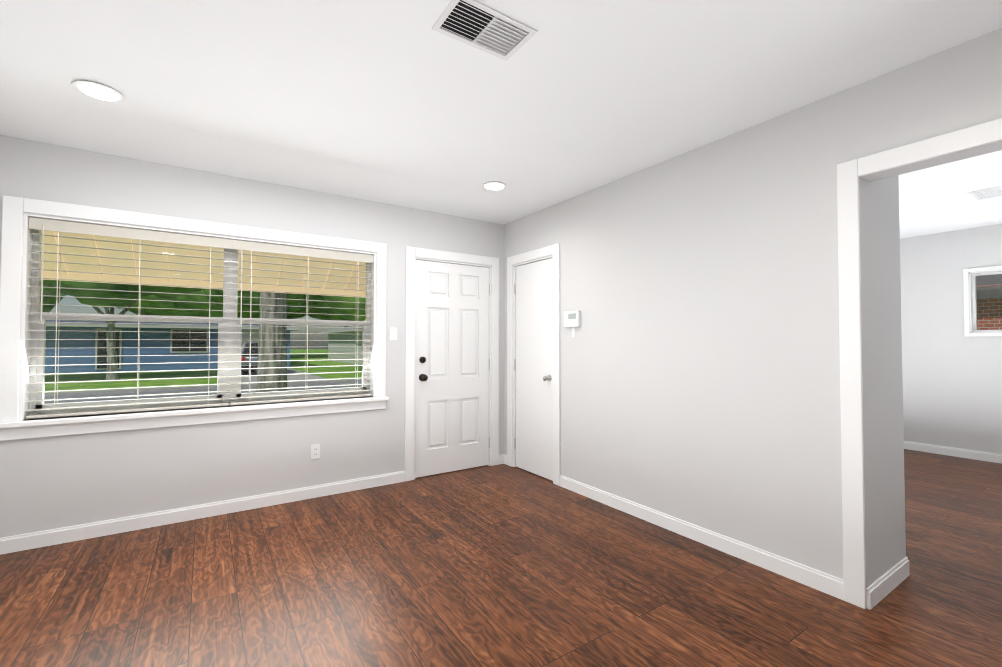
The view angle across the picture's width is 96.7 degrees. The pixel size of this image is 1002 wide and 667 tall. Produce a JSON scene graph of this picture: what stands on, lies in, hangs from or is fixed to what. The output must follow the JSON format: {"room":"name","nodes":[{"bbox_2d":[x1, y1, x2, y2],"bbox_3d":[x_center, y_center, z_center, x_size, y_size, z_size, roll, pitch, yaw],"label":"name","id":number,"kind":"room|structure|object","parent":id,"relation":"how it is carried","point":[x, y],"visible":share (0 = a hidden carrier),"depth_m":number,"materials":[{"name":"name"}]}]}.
{"room":"empty living room","nodes":[
{"label":"empty living room","id":0,"kind":"room"},
{"bbox_2d":[0,135,503,537],"bbox_3d":[0.189,0.104,4.755,8.240,2.440,0.160,1,-1,-34],"label":"wall","id":1,"kind":"structure","parent":0,"point":[50,483],"depth_m":3.16,"materials":[{"name":"paint"}]},
{"bbox_2d":[0,195,388,440],"bbox_3d":[-1.989,-0.079,3.275,2.340,1.430,0.200,1,-1,-34],"label":"window","id":2,"kind":"structure","parent":1,"relation":"in","point":[230,339],"depth_m":3.01,"materials":[{"name":"white plastic"}]},
{"bbox_2d":[26,217,231,418],"bbox_3d":[-2.422,-0.089,2.981,1.047,1.216,0.075,1,-1,-34],"label":"window blind","id":3,"kind":"object","parent":2,"relation":"attached to","point":[43,224],"visible":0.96,"depth_m":2.93,"materials":[{"name":"beige plastic"}]},
{"bbox_2d":[230,239,373,404],"bbox_3d":[-1.550,-0.076,3.561,1.047,1.216,0.075,1,-1,-34],"label":"window blind","id":4,"kind":"object","parent":2,"relation":"attached to","point":[241,245],"visible":0.96,"depth_m":3.52,"materials":[{"name":"beige plastic"}]},
{"bbox_2d":[0,471,404,554],"bbox_3d":[-1.944,1.244,3.209,2.625,0.092,0.013,1,-1,-34],"label":"baseboard","id":5,"kind":"structure","parent":1,"relation":"attached to","point":[16,543],"depth_m":3.04,"materials":[{"name":"white wood"}]},
{"bbox_2d":[41,230,365,297],"bbox_3d":[-2.288,-0.704,3.739,3.030,0.590,0.858,1,-1,-34],"label":"awning","id":6,"kind":"object","parent":1,"relation":"attached to","point":[110,269],"depth_m":3.78,"materials":[{"name":"beige fabric"}]},
{"bbox_2d":[311,444,319,459],"bbox_3d":[-1.471,0.937,3.531,0.070,0.116,0.008,1,-1,-34],"label":"electrical outlet","id":7,"kind":"object","parent":1,"relation":"attached to","point":[315,451],"visible":1,"depth_m":3.53,"materials":[{"name":"white plastic"}]},
{"bbox_2d":[389,327,396,340],"bbox_3d":[-0.941,0.005,3.900,0.070,0.116,0.016,1,-1,-34],"label":"switch plate","id":8,"kind":"object","parent":1,"relation":"attached to","point":[393,334],"visible":1,"depth_m":3.90,"materials":[{"name":"white plastic"}]},
{"bbox_2d":[405,246,498,480],"bbox_3d":[-0.481,0.271,4.295,0.990,2.085,0.178,1,-1,-34],"label":"door frame","id":9,"kind":"structure","parent":1,"relation":"attached to","point":[413,254],"depth_m":4.12,"materials":[{"name":"white wood"}]},
{"bbox_2d":[415,260,489,477],"bbox_3d":[-0.433,0.318,4.232,0.790,1.972,0.123,1,-1,-34],"label":"front door","id":10,"kind":"structure","parent":1,"relation":"in","point":[452,373],"depth_m":4.23,"materials":[{"name":"white wood"}]},
{"bbox_2d":[0,449,1001,666],"bbox_3d":[2.033,1.303,1.956,8.240,0.080,6.820,1,-1,-34],"label":"floor","id":11,"kind":"structure","parent":0,"point":[502,565],"depth_m":2.19,"materials":[{"name":"brown wood"}]},
{"bbox_2d":[0,0,1001,238],"bbox_3d":[2.033,-1.236,2.011,8.240,0.120,6.820,1,-1,-34],"label":"ceiling","id":12,"kind":"structure","parent":0,"point":[402,103],"depth_m":2.11,"materials":[{"name":"paint"}]},
{"bbox_2d":[72,80,124,102],"bbox_3d":[-1.942,-1.167,2.153,0.190,0.011,0.190,1,-1,-34],"label":"recessed light","id":13,"kind":"object","parent":12,"relation":"in","point":[98,91],"visible":0.94,"depth_m":2.14,"materials":[{"name":"white plastic"}]},
{"bbox_2d":[432,0,536,60],"bbox_3d":[-0.063,-1.177,1.730,0.350,0.010,0.215,1,-1,-34],"label":"ceiling vent","id":14,"kind":"object","parent":12,"relation":"in","point":[483,27],"visible":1,"depth_m":1.72,"materials":[{"name":"silver metal"}]},
{"bbox_2d":[482,181,506,190],"bbox_3d":[-0.051,-1.140,3.445,0.190,0.011,0.190,1,-1,-34],"label":"recessed light","id":15,"kind":"object","parent":12,"relation":"in","point":[494,186],"visible":0.96,"depth_m":3.44,"materials":[{"name":"white plastic"}]},
{"bbox_2d":[964,186,1001,200],"bbox_3d":[3.961,-1.136,3.627,0.356,0.010,0.200,1,-1,-34],"label":"ceiling vent","id":16,"kind":"object","parent":12,"relation":"in","point":[986,193],"visible":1,"depth_m":3.63,"materials":[{"name":"silver metal"}]},
{"bbox_2d":[504,28,1001,600],"bbox_3d":[2.062,0.044,2.002,0.550,2.440,6.500,1,-1,-34],"label":"wall","id":17,"kind":"structure","parent":0,"point":[700,358],"depth_m":2.49,"materials":[{"name":"paint"}]},
{"bbox_2d":[514,258,552,480],"bbox_3d":[0.288,0.317,4.162,0.104,1.972,0.590,1,-1,-34],"label":"closet door","id":18,"kind":"structure","parent":17,"relation":"in","point":[533,443],"depth_m":4.15,"materials":[{"name":"white wood"}]},
{"bbox_2d":[507,243,560,485],"bbox_3d":[0.336,0.269,4.189,0.138,2.085,0.790,1,-1,-34],"label":"door frame","id":19,"kind":"structure","parent":17,"relation":"attached to","point":[552,252],"depth_m":4.16,"materials":[{"name":"white wood"}]},
{"bbox_2d":[564,311,580,336],"bbox_3d":[0.590,-0.077,3.692,0.032,0.216,0.176,1,-1,-34],"label":"thermostat","id":20,"kind":"object","parent":17,"relation":"attached to","point":[572,319],"visible":0.98,"depth_m":3.68,"materials":[{"name":"white plastic"}]},
{"bbox_2d":[560,475,843,599],"bbox_3d":[1.069,1.239,2.962,0.013,0.092,2.030,1,-1,-34],"label":"baseboard","id":21,"kind":"structure","parent":17,"relation":"attached to","point":[826,583],"depth_m":2.61,"materials":[{"name":"white wood"}]},
{"bbox_2d":[867,557,909,609],"bbox_3d":[1.916,1.222,2.197,0.550,0.092,0.013,1,-1,-34],"label":"baseboard","id":22,"kind":"structure","parent":17,"relation":"attached to","point":[886,583],"depth_m":2.17,"materials":[{"name":"white wood"}]},
{"bbox_2d":[837,118,1001,608],"bbox_3d":[1.906,0.215,1.721,0.018,2.085,1.000,1,-1,-34],"label":"door frame","id":23,"kind":"structure","parent":17,"relation":"attached to","point":[850,173],"depth_m":2.08,"materials":[{"name":"white wood"}]},
{"bbox_2d":[900,224,1001,453],"bbox_3d":[5.397,0.092,4.220,0.160,2.440,6.500,1,-1,-34],"label":"wall","id":24,"kind":"structure","parent":0,"point":[952,383],"depth_m":4.86,"materials":[{"name":"paint"}]},
{"bbox_2d":[904,441,1001,463],"bbox_3d":[5.324,1.265,4.146,0.013,0.092,6.500,1,-1,-34],"label":"baseboard","id":25,"kind":"structure","parent":24,"relation":"attached to","point":[962,453],"depth_m":4.79,"materials":[{"name":"white wood"}]},
{"bbox_2d":[963,265,1001,336],"bbox_3d":[5.450,-0.340,4.114,0.158,0.720,1.630,1,-1,-34],"label":"room window","id":26,"kind":"structure","parent":24,"relation":"in","point":[975,302],"depth_m":4.72,"materials":[{"name":"white plastic"}]},
{"bbox_2d":[976,274,1001,329],"bbox_3d":[14.029,-0.372,7.268,8.700,4.000,18.000,1,-1,-34],"label":"brick house","id":27,"kind":"structure","parent":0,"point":[991,287],"depth_m":7.87,"materials":[{"name":"red brick"}]},
{"label":"outside","id":28,"kind":"structure","parent":0,"visible":0},
{"bbox_2d":[45,349,361,392],"bbox_3d":[-13.810,2.169,25.333,180.000,0.300,170.000,1,-1,-34],"label":"lawn","id":29,"kind":"structure","parent":28,"point":[142,375],"depth_m":19.64,"materials":[{"name":"green plant"}]},
{"bbox_2d":[40,282,66,312],"bbox_3d":[-39.702,-4.052,34.867,12.079,12.675,12.278,1,-1,-34],"label":"tree","id":30,"kind":"object","parent":29,"relation":"on","point":[53,292],"depth_m":35.72,"materials":[{"name":"green plant"}]},
{"bbox_2d":[43,280,201,379],"bbox_3d":[-15.678,-1.380,17.982,6.950,6.595,5.474,1,-1,-34],"label":"tree","id":31,"kind":"object","parent":29,"relation":"on","point":[110,302],"depth_m":16.84,"materials":[{"name":"green plant"}]},
{"bbox_2d":[122,295,178,315],"bbox_3d":[-32.807,-4.364,40.268,14.230,13.534,11.385,1,-1,-34],"label":"tree","id":32,"kind":"object","parent":29,"relation":"on","point":[145,307],"depth_m":39.00,"materials":[{"name":"green plant"}]},
{"bbox_2d":[45,320,300,373],"bbox_3d":[-22.074,0.556,25.877,17.800,2.950,9.000,1,-1,-34],"label":"house","id":33,"kind":"structure","parent":29,"relation":"on","point":[178,337],"depth_m":23.16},
{"bbox_2d":[44,368,361,403],"bbox_3d":[-9.435,1.832,18.761,180.000,0.090,17.600,1,-1,-34],"label":"street","id":34,"kind":"structure","parent":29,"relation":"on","point":[81,394],"depth_m":13.61,"materials":[{"name":"grey asphalt"}]},
{"bbox_2d":[241,342,257,374],"bbox_3d":[-11.401,1.166,21.552,1.617,1.479,4.059,0,-1,-22],"label":"car","id":35,"kind":"object","parent":34,"relation":"on","point":[254,348],"depth_m":19.68,"materials":[{"name":"grey paint"}]},
{"bbox_2d":[173,289,313,318],"bbox_3d":[-24.339,-4.767,43.567,15.368,14.482,13.762,1,-1,-34],"label":"tree","id":36,"kind":"object","parent":29,"relation":"on","point":[192,301],"depth_m":39.25,"materials":[{"name":"green plant"}]},
{"bbox_2d":[256,292,287,391],"bbox_3d":[-3.996,-3.231,8.111,7.187,9.880,5.831,1,-1,-34],"label":"tree","id":37,"kind":"object","parent":29,"relation":"on","point":[272,341],"depth_m":7.67,"materials":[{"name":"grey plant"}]},
{"bbox_2d":[307,295,350,326],"bbox_3d":[-16.745,-4.205,51.705,14.348,13.711,11.154,1,-1,-34],"label":"tree","id":38,"kind":"object","parent":29,"relation":"on","point":[315,310],"depth_m":46.89,"materials":[{"name":"green plant"}]},
{"bbox_2d":[321,327,361,364],"bbox_3d":[-5.891,0.815,37.837,16.000,2.950,9.000,1,-1,-34],"label":"house","id":39,"kind":"structure","parent":29,"relation":"on","point":[357,331],"depth_m":32.30,"materials":[{"name":"green"}]},
{"bbox_2d":[323,295,365,320],"bbox_3d":[-7.340,-1.709,23.760,4.759,7.505,6.136,1,-1,-34],"label":"tree","id":40,"kind":"object","parent":29,"relation":"on","point":[354,313],"depth_m":21.15,"materials":[{"name":"green plant"}]}
]}

